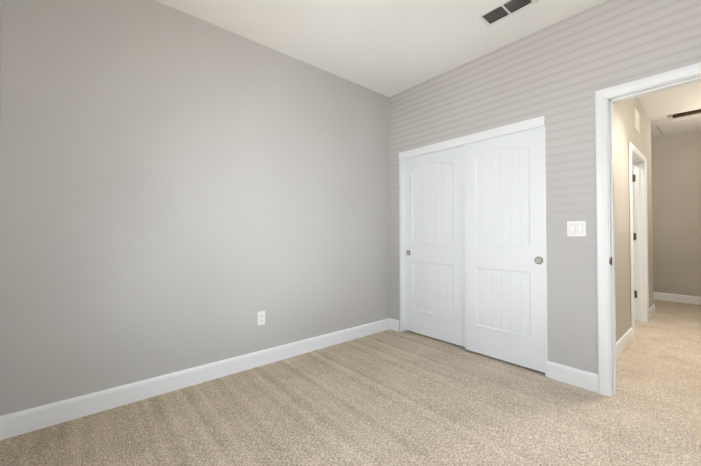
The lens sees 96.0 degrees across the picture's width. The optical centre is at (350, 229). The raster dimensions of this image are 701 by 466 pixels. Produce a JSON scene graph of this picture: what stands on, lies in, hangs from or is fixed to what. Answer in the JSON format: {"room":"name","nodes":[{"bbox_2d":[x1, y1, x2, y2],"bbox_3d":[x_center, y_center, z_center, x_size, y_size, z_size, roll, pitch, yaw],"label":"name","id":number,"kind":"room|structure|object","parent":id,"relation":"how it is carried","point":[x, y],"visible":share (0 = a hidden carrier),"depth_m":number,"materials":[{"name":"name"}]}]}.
{"room":"empty bedroom","nodes":[
{"label":"empty bedroom","id":0,"kind":"room"},
{"bbox_2d":[0,0,2,115],"bbox_3d":[-0.756,-0.259,0.268,0.120,2.740,3.700,1,-1,-40],"label":"wall","id":1,"kind":"structure","parent":0,"point":[1,1],"depth_m":1.71,"materials":[{"name":"grey paint"}]},
{"bbox_2d":[0,415,3,439],"bbox_3d":[-0.743,1.050,0.337,0.014,0.125,3.580,1,-1,-40],"label":"baseboard","id":2,"kind":"structure","parent":1,"relation":"attached to","point":[1,417],"depth_m":1.70,"materials":[{"name":"white wood"}]},
{"bbox_2d":[0,0,389,415],"bbox_3d":[-0.762,-0.220,2.771,3.355,2.740,0.120,1,-1,-40],"label":"wall","id":3,"kind":"structure","parent":0,"point":[180,190],"depth_m":2.23,"materials":[{"name":"grey paint"}]},
{"bbox_2d":[4,318,391,438],"bbox_3d":[-0.708,1.087,2.709,3.085,0.125,0.014,1,-1,-40],"label":"baseboard","id":4,"kind":"structure","parent":3,"relation":"attached to","point":[29,420],"depth_m":2.19,"materials":[{"name":"white wood"}]},
{"bbox_2d":[257,311,264,324],"bbox_3d":[-0.756,0.751,2.678,0.070,0.114,0.010,1,-1,-40],"label":"electrical outlet plate","id":5,"kind":"object","parent":3,"relation":"attached to","point":[260,317],"visible":1,"depth_m":2.67,"materials":[{"name":"white plastic"}]},
{"bbox_2d":[0,299,700,465],"bbox_3d":[1.947,1.207,3.184,8.045,0.100,4.670,1,-1,-40],"label":"floor","id":6,"kind":"structure","parent":0,"point":[389,397],"depth_m":1.93,"materials":[{"name":"beige carpet"}]},
{"bbox_2d":[155,0,700,139],"bbox_3d":[1.947,-1.633,3.229,8.045,0.100,4.670,1,-1,-40],"label":"ceiling","id":7,"kind":"structure","parent":0,"point":[388,48],"depth_m":2.56,"materials":[{"name":"white paint"}]},
{"bbox_2d":[476,0,538,26],"bbox_3d":[1.130,-1.593,2.287,0.200,0.010,0.360,1,-1,-40],"label":"ceiling vent","id":8,"kind":"object","parent":7,"relation":"in","point":[498,13],"visible":1,"depth_m":2.30,"materials":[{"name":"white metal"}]},
{"bbox_2d":[656,117,700,134],"bbox_3d":[5.077,-1.555,4.638,0.700,0.010,0.780,1,-1,-40],"label":"ceiling vent","id":9,"kind":"object","parent":7,"relation":"in","point":[680,125],"visible":1,"depth_m":4.74,"materials":[{"name":"white paint"}]},
{"bbox_2d":[672,109,700,117],"bbox_3d":[4.712,-1.553,3.986,0.100,0.037,0.900,1,-1,-40],"label":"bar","id":10,"kind":"object","parent":7,"relation":"attached to","point":[693,112],"visible":1,"depth_m":4.20,"materials":[{"name":"brown metal"}]},
{"bbox_2d":[389,0,700,373],"bbox_3d":[1.668,-0.225,2.411,0.120,2.740,3.580,1,-1,-40],"label":"wall","id":11,"kind":"structure","parent":0,"point":[557,75],"depth_m":2.38,"materials":[{"name":"grey paint"}]},
{"bbox_2d":[404,146,464,346],"bbox_3d":[0.894,0.159,3.335,0.039,1.960,0.809,1,-1,-40],"label":"closet door","id":12,"kind":"structure","parent":11,"relation":"in","point":[434,241],"depth_m":3.32,"materials":[{"name":"white paint"}]},
{"bbox_2d":[399,116,547,376],"bbox_3d":[1.087,0.135,3.073,0.139,2.041,1.498,1,-1,-40],"label":"trim","id":13,"kind":"structure","parent":11,"relation":"attached to","point":[536,122],"depth_m":3.00,"materials":[{"name":"white wood"}]},
{"bbox_2d":[464,126,544,372],"bbox_3d":[1.323,0.150,2.760,0.039,1.960,0.684,1,-1,-40],"label":"closet door","id":14,"kind":"structure","parent":11,"relation":"in","point":[504,252],"depth_m":2.72,"materials":[{"name":"white paint"}]},
{"bbox_2d":[546,361,597,392],"bbox_3d":[1.631,1.081,2.331,0.014,0.125,0.323,1,-1,-40],"label":"baseboard","id":15,"kind":"structure","parent":11,"relation":"attached to","point":[583,379],"depth_m":2.32,"materials":[{"name":"white wood"}]},
{"bbox_2d":[567,221,585,235],"bbox_3d":[1.660,-0.007,2.319,0.011,0.114,0.116,1,-1,-40],"label":"switch plate","id":16,"kind":"object","parent":11,"relation":"attached to","point":[576,228],"visible":1,"depth_m":2.32,"materials":[{"name":"white plastic"}]},
{"bbox_2d":[595,62,700,396],"bbox_3d":[2.096,0.076,1.904,0.168,2.122,0.954,1,-1,-40],"label":"door frame","id":17,"kind":"structure","parent":11,"relation":"attached to","point":[606,98],"depth_m":2.18,"materials":[{"name":"white wood"}]},
{"bbox_2d":[613,97,653,341],"bbox_3d":[3.002,-0.209,3.461,3.273,2.740,0.110,1,-1,-40],"label":"wall","id":18,"kind":"structure","parent":0,"point":[625,132],"depth_m":3.22,"materials":[{"name":"beige paint"}]},
{"bbox_2d":[616,328,632,358],"bbox_3d":[2.392,1.089,2.840,1.523,0.125,0.014,1,-1,-40],"label":"baseboard","id":19,"kind":"structure","parent":18,"relation":"attached to","point":[624,341],"depth_m":3.04,"materials":[{"name":"white wood"}]},
{"bbox_2d":[635,108,639,131],"bbox_3d":[3.396,-1.292,3.737,0.288,0.234,0.008,1,-1,-40],"label":"air vent","id":20,"kind":"object","parent":18,"relation":"in","point":[637,123],"visible":1,"depth_m":3.73,"materials":[{"name":"white paint"}]},
{"bbox_2d":[629,142,648,339],"bbox_3d":[3.340,0.120,3.744,1.074,2.092,0.158,1,-1,-40],"label":"door frame","id":21,"kind":"structure","parent":18,"relation":"attached to","point":[639,228],"depth_m":4.01,"materials":[{"name":"white wood"}]},
{"bbox_2d":[649,304,654,319],"bbox_3d":[4.037,1.112,4.254,0.670,0.125,0.034,1,-1,-40],"label":"baseboard","id":22,"kind":"structure","parent":18,"relation":"attached to","point":[652,309],"depth_m":4.26,"materials":[{"name":"white wood"}]},
{"bbox_2d":[651,132,700,296],"bbox_3d":[4.834,-0.170,5.927,0.120,2.740,4.270,1,-1,-40],"label":"wall","id":23,"kind":"structure","parent":0,"point":[676,193],"depth_m":5.20,"materials":[{"name":"beige paint"}]},
{"bbox_2d":[653,292,700,304],"bbox_3d":[4.767,1.137,5.882,0.014,0.125,4.020,1,-1,-40],"label":"baseboard","id":24,"kind":"structure","parent":23,"relation":"attached to","point":[656,295],"depth_m":5.17,"materials":[{"name":"white wood"}]}
]}

